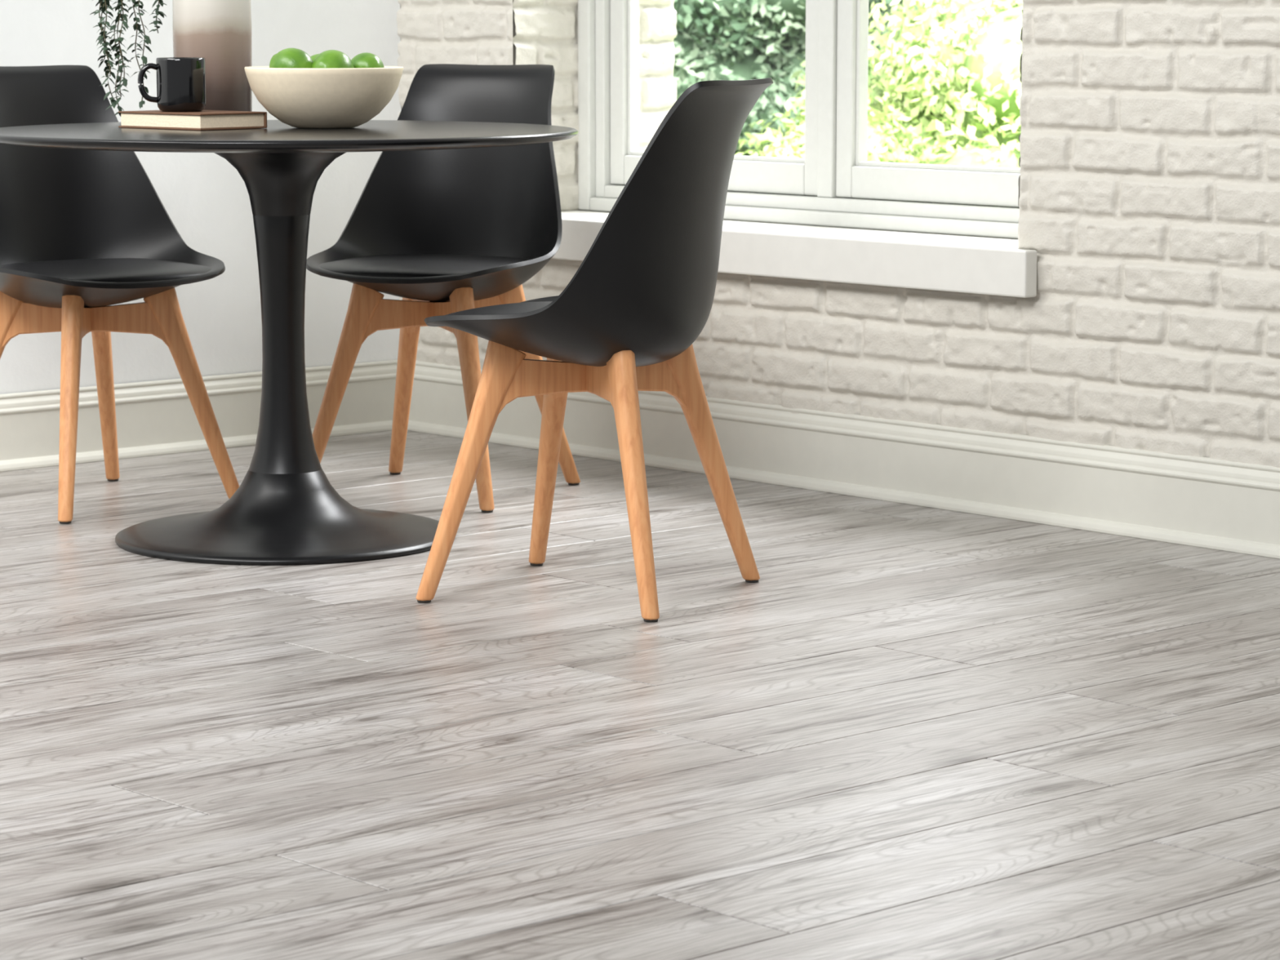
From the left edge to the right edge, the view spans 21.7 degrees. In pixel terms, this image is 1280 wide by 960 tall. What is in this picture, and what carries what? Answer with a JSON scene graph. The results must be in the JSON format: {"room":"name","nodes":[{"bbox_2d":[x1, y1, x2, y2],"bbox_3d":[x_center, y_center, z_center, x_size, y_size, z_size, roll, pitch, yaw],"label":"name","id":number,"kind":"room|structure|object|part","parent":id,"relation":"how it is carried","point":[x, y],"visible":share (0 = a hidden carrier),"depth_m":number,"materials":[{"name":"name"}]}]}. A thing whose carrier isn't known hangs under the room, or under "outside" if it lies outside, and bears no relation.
{"room":"dining room","nodes":[
{"label":"dining room","id":0,"kind":"room"},
{"bbox_2d":[0,0,401,394],"bbox_3d":[-2.957,-1.159,5.470,6.500,2.700,0.005,-7,11,-42],"label":"wall","id":1,"kind":"structure","parent":0,"point":[205,197],"depth_m":7.42,"materials":[{"name":"paint"}]},
{"bbox_2d":[0,359,397,471],"bbox_3d":[-2.944,0.101,5.631,6.500,0.162,0.035,-7,11,-42],"label":"baseboard","id":2,"kind":"structure","parent":1,"relation":"attached to","point":[155,417],"depth_m":7.34,"materials":[{"name":"paint"}]},
{"bbox_2d":[400,0,515,107],"bbox_3d":[1.651,-1.159,5.548,0.412,2.720,6.920,-7,11,-42],"label":"wall","id":3,"kind":"structure","parent":0,"point":[513,12],"depth_m":7.42,"materials":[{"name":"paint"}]},
{"bbox_2d":[512,0,599,212],"bbox_3d":[-0.169,-1.307,7.457,0.297,1.454,0.019,-7,11,-42],"label":"reveal","id":4,"kind":"object","parent":3,"relation":"attached to","point":[547,30],"visible":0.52,"depth_m":7.50,"materials":[{"name":"paint"}]},
{"bbox_2d":[639,0,676,151],"bbox_3d":[0.022,-1.317,7.529,0.158,1.454,0.018,-7,11,-42],"label":"outer reveal","id":5,"kind":"object","parent":3,"relation":"attached to","point":[657,28],"visible":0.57,"depth_m":7.59,"materials":[{"name":"paint"}]},
{"bbox_2d":[577,0,1018,239],"bbox_3d":[0.394,-1.249,6.967,0.097,1.433,1.486,-7,11,-42],"label":"window frame","id":6,"kind":"structure","parent":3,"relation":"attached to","point":[588,200],"depth_m":7.18,"materials":[{"name":"paint"}]},
{"bbox_2d":[595,0,1019,222],"bbox_3d":[0.401,-1.245,6.974,0.079,1.363,1.406,-7,11,-42],"label":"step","id":7,"kind":"structure","parent":6,"relation":"attached to","point":[604,188],"depth_m":7.14,"materials":[{"name":"paint"}]},
{"bbox_2d":[600,0,1020,212],"bbox_3d":[0.453,-1.212,7.027,0.207,1.545,1.510,-7,11,-42],"label":"window","id":8,"kind":"structure","parent":7,"relation":"attached to","point":[944,186],"depth_m":7.00,"materials":[{"name":"paint"}]},
{"bbox_3d":[0.172,-1.279,7.224,0.048,1.301,0.663,-7,11,-42],"label":"sash","id":9,"kind":"part","parent":8,"relation":"part of","materials":[{"name":"white wood"}]},
{"bbox_2d":[627,0,804,163],"bbox_3d":[0.174,-1.289,7.224,0.028,1.189,0.571,-7,11,-42],"label":"bead","id":10,"kind":"object","parent":8,"relation":"attached to","point":[633,5],"visible":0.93,"depth_m":7.48,"materials":[{"name":"paint"}]},
{"bbox_3d":[0.413,-1.243,6.965,0.072,1.305,0.044,-7,11,-42],"label":"mullion","id":11,"kind":"part","parent":8,"relation":"part of","materials":[{"name":"white wood"}]},
{"bbox_2d":[855,0,1020,173],"bbox_3d":[0.641,-1.218,6.714,0.028,1.189,0.541,-7,11,-42],"label":"bead","id":12,"kind":"object","parent":8,"relation":"attached to","point":[862,33],"visible":0.51,"depth_m":6.96,"materials":[{"name":"paint"}]},
{"bbox_2d":[1017,9,1022,207],"bbox_3d":[0.831,-1.155,6.367,0.297,1.454,0.018,-7,11,-42],"label":"reveal","id":13,"kind":"object","parent":3,"relation":"attached to","point":[1020,66],"visible":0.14,"depth_m":6.33,"materials":[{"name":"paint"}]},
{"bbox_2d":[0,430,1279,959],"bbox_3d":[-0.577,0.542,3.061,6.498,0.002,7.077,-7,11,-42],"label":"floor","id":14,"kind":"structure","parent":0,"point":[920,732],"depth_m":4.48,"materials":[{"name":"grey laminate"}]},
{"bbox_2d":[0,65,239,524],"bbox_3d":[-1.093,-0.381,6.576,0.492,0.852,0.540,-8,11,-44],"label":"dining chair","id":15,"kind":"object","parent":14,"relation":"on","point":[83,233],"visible":0.95,"depth_m":6.67,"materials":[{"name":"black plastic"}]},
{"bbox_3d":[-1.298,-0.174,6.603,0.189,0.428,0.036,0,8,0],"label":"leg","id":16,"kind":"part","parent":15,"relation":"part of","materials":[{"name":"brown wood"}]},
{"bbox_3d":[-1.090,-0.145,6.396,0.036,0.428,0.189,0,8,0],"label":"leg","id":17,"kind":"part","parent":15,"relation":"part of","materials":[{"name":"brown wood"}]},
{"bbox_2d":[0,257,211,281],"bbox_3d":[-1.048,-0.377,6.527,0.389,0.092,0.453,8,11,44],"label":"seat cushion","id":18,"kind":"object","parent":15,"relation":"on","point":[69,269],"depth_m":6.43,"materials":[{"name":"black leather"}]},
{"bbox_3d":[-1.090,-0.203,6.809,0.036,0.428,0.189,0,8,0],"label":"leg","id":19,"kind":"part","parent":15,"relation":"part of","materials":[{"name":"brown wood"}]},
{"bbox_3d":[-0.881,-0.174,6.603,0.189,0.428,0.036,0,8,0],"label":"leg","id":20,"kind":"part","parent":15,"relation":"part of","materials":[{"name":"brown wood"}]},
{"bbox_2d":[0,120,577,565],"bbox_3d":[-0.652,-0.264,6.115,1.080,0.750,1.080,-7,11,-42],"label":"dining table","id":21,"kind":"object","parent":14,"relation":"on","point":[286,510],"visible":0.94,"depth_m":6.04,"materials":[{"name":"black paint"}]},
{"bbox_2d":[89,0,252,116],"bbox_3d":[-0.890,-0.886,6.368,0.305,0.411,0.234,-2,8,-16],"label":"ceramic vase","id":22,"kind":"object","parent":21,"relation":"on","point":[219,32],"visible":0.89,"depth_m":6.30,"materials":[{"name":"ceramic"}]},
{"bbox_2d":[118,110,266,130],"bbox_3d":[-0.818,-0.659,6.121,0.230,0.030,0.159,7,11,42],"label":"book","id":23,"kind":"object","parent":21,"relation":"on","point":[203,120],"visible":0.88,"depth_m":6.06,"materials":[{"name":"beige paper"}]},
{"bbox_2d":[137,57,205,111],"bbox_3d":[-0.854,-0.721,6.107,0.124,0.098,0.089,-2,8,-15],"label":"coffee mug","id":24,"kind":"object","parent":23,"relation":"on","point":[180,81],"visible":1,"depth_m":6.08,"materials":[{"name":"black ceramic"}]},
{"bbox_3d":[-0.896,-0.723,6.096,0.038,0.072,0.014,-2,8,-15],"label":"mug handle","id":25,"kind":"part","parent":24,"relation":"part of","materials":[{"name":"black ceramic"}]},
{"bbox_2d":[244,66,403,128],"bbox_3d":[-0.578,-0.701,6.130,0.290,0.110,0.290,-7,11,-42],"label":"fruit bowl","id":26,"kind":"object","parent":21,"relation":"on","point":[298,97],"visible":0.99,"depth_m":6.03,"materials":[{"name":"beige ceramic"}]},
{"bbox_2d":[269,48,312,68],"bbox_3d":[-0.632,-0.749,6.093,0.077,0.074,0.077,-4,9,-29],"label":"lime","id":27,"kind":"object","parent":26,"relation":"in","point":[288,57],"visible":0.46,"depth_m":6.06,"materials":[{"name":"green food"}]},
{"bbox_2d":[310,53,319,61],"bbox_3d":[-0.586,-0.751,6.168,0.072,0.068,0.071,6,10,36],"label":"lime","id":28,"kind":"object","parent":26,"relation":"in","point":[313,56],"visible":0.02,"depth_m":6.15,"materials":[{"name":"green food"}]},
{"bbox_2d":[311,49,354,68],"bbox_3d":[-0.559,-0.744,6.086,0.081,0.076,0.079,-3,8,-19],"label":"lime","id":29,"kind":"object","parent":26,"relation":"in","point":[328,59],"visible":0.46,"depth_m":6.06,"materials":[{"name":"green food"}]},
{"bbox_2d":[351,52,384,67],"bbox_3d":[-0.503,-0.750,6.141,0.071,0.069,0.071,3,8,20],"label":"lime","id":30,"kind":"object","parent":26,"relation":"in","point":[366,60],"visible":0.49,"depth_m":6.11,"materials":[{"name":"green food"}]},
{"bbox_2d":[306,63,580,512],"bbox_3d":[-0.399,-0.400,6.712,0.509,0.854,0.545,3,9,23],"label":"dining chair","id":31,"kind":"object","parent":14,"relation":"on","point":[443,232],"visible":0.92,"depth_m":6.83,"materials":[{"name":"black plastic"}]},
{"bbox_3d":[-0.598,-0.180,6.648,0.189,0.428,0.036,-3,9,-22],"label":"leg","id":32,"kind":"part","parent":31,"relation":"part of","materials":[{"name":"brown wood"}]},
{"bbox_3d":[-0.483,-0.218,6.917,0.036,0.428,0.189,-3,9,-22],"label":"leg","id":33,"kind":"part","parent":31,"relation":"part of","materials":[{"name":"brown wood"}]},
{"bbox_2d":[318,253,530,276],"bbox_3d":[-0.423,-0.394,6.653,0.451,0.092,0.381,3,9,23],"label":"seat cushion","id":34,"kind":"object","parent":31,"relation":"on","point":[329,264],"depth_m":6.54,"materials":[{"name":"black leather"}]},
{"bbox_3d":[-0.327,-0.164,6.534,0.036,0.428,0.189,-3,9,-22],"label":"leg","id":35,"kind":"part","parent":31,"relation":"part of","materials":[{"name":"brown wood"}]},
{"bbox_3d":[-0.211,-0.202,6.803,0.189,0.428,0.036,-3,9,-22],"label":"leg","id":36,"kind":"part","parent":31,"relation":"part of","materials":[{"name":"brown wood"}]},
{"bbox_2d":[415,77,773,622],"bbox_3d":[-0.067,-0.235,5.529,0.529,0.854,0.491,4,9,25],"label":"dining chair","id":37,"kind":"object","parent":14,"relation":"on","point":[628,322],"visible":1,"depth_m":5.38,"materials":[{"name":"black plastic"}]},
{"bbox_3d":[-0.278,-0.019,5.495,0.189,0.428,0.036,-3,8,-20],"label":"leg","id":38,"kind":"part","parent":37,"relation":"part of","materials":[{"name":"brown wood"}]},
{"bbox_2d":[446,301,552,315],"bbox_3d":[-0.125,-0.241,5.556,0.380,0.092,0.451,4,9,25],"label":"seat cushion","id":39,"kind":"object","parent":37,"relation":"on","point":[525,308],"depth_m":5.52,"materials":[{"name":"black leather"}]},
{"bbox_3d":[-0.153,-0.056,5.760,0.036,0.428,0.189,-3,8,-20],"label":"leg","id":40,"kind":"part","parent":37,"relation":"part of","materials":[{"name":"brown wood"}]},
{"bbox_3d":[-0.011,-0.002,5.371,0.036,0.428,0.189,-3,8,-20],"label":"leg","id":41,"kind":"part","parent":37,"relation":"part of","materials":[{"name":"brown wood"}]},
{"bbox_3d":[0.114,-0.039,5.636,0.189,0.428,0.036,-3,8,-20],"label":"leg","id":42,"kind":"part","parent":37,"relation":"part of","materials":[{"name":"brown wood"}]},
{"bbox_2d":[396,0,1279,467],"bbox_3d":[1.630,-1.177,5.239,0.019,2.600,6.500,-7,11,-42],"label":"wall","id":43,"kind":"structure","parent":0,"point":[1149,198],"depth_m":6.21,"materials":[{"name":"brick"}]},
{"bbox_2d":[551,210,1037,297],"bbox_3d":[0.270,-0.480,6.961,0.234,0.088,1.610,-7,11,-42],"label":"window sill","id":44,"kind":"structure","parent":43,"relation":"attached to","point":[915,260],"depth_m":6.63,"materials":[{"name":"paint"}]},
{"bbox_2d":[407,360,1279,559],"bbox_3d":[1.619,0.132,5.412,0.035,0.162,6.500,-7,11,-42],"label":"baseboard","id":45,"kind":"structure","parent":43,"relation":"attached to","point":[1190,500],"depth_m":6.55,"materials":[{"name":"paint"}]},
{"bbox_2d":[723,219,1017,239],"bbox_3d":[0.499,-0.522,7.165,0.183,0.070,1.330,-7,11,-42],"label":"board","id":46,"kind":"object","parent":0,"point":[723,220],"depth_m":7.03,"materials":[{"name":"paint"}]},
{"label":"outside","id":47,"kind":"structure","parent":0,"visible":0},
{"label":"lawn","id":48,"kind":"structure","parent":47,"visible":0},
{"bbox_2d":[673,0,805,156],"bbox_3d":[0.405,-2.158,16.477,2.030,3.240,1.988,3,9,22],"label":"tree","id":49,"kind":"object","parent":48,"relation":"on","point":[714,39],"visible":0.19,"depth_m":15.96,"materials":[{"name":"green plant"}]},
{"bbox_2d":[735,89,928,164],"bbox_3d":[0.470,-0.852,13.558,1.633,1.475,1.503,-1,8,-5],"label":"shrub","id":50,"kind":"object","parent":48,"relation":"on","point":[881,147],"visible":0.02,"depth_m":13.29,"materials":[{"name":"green plant"}]},
{"bbox_2d":[763,0,924,151],"bbox_3d":[1.376,-2.191,17.301,1.783,3.078,1.923,6,10,37],"label":"tree","id":51,"kind":"object","parent":48,"relation":"on","point":[887,3],"visible":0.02,"depth_m":16.61,"materials":[{"name":"green plant"}]},
{"bbox_2d":[785,26,903,128],"bbox_3d":[1.152,-1.123,14.583,1.142,1.724,1.258,0,8,0],"label":"shrub","id":52,"kind":"object","parent":48,"relation":"on","point":[876,89],"visible":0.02,"depth_m":14.34,"materials":[{"name":"green plant"}]},
{"bbox_2d":[867,0,1022,168],"bbox_3d":[1.873,-1.287,13.494,1.975,2.346,1.966,-1,8,-5],"label":"shrub","id":53,"kind":"object","parent":48,"relation":"on","point":[955,64],"visible":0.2,"depth_m":13.26,"materials":[{"name":"green plant"}]}
]}

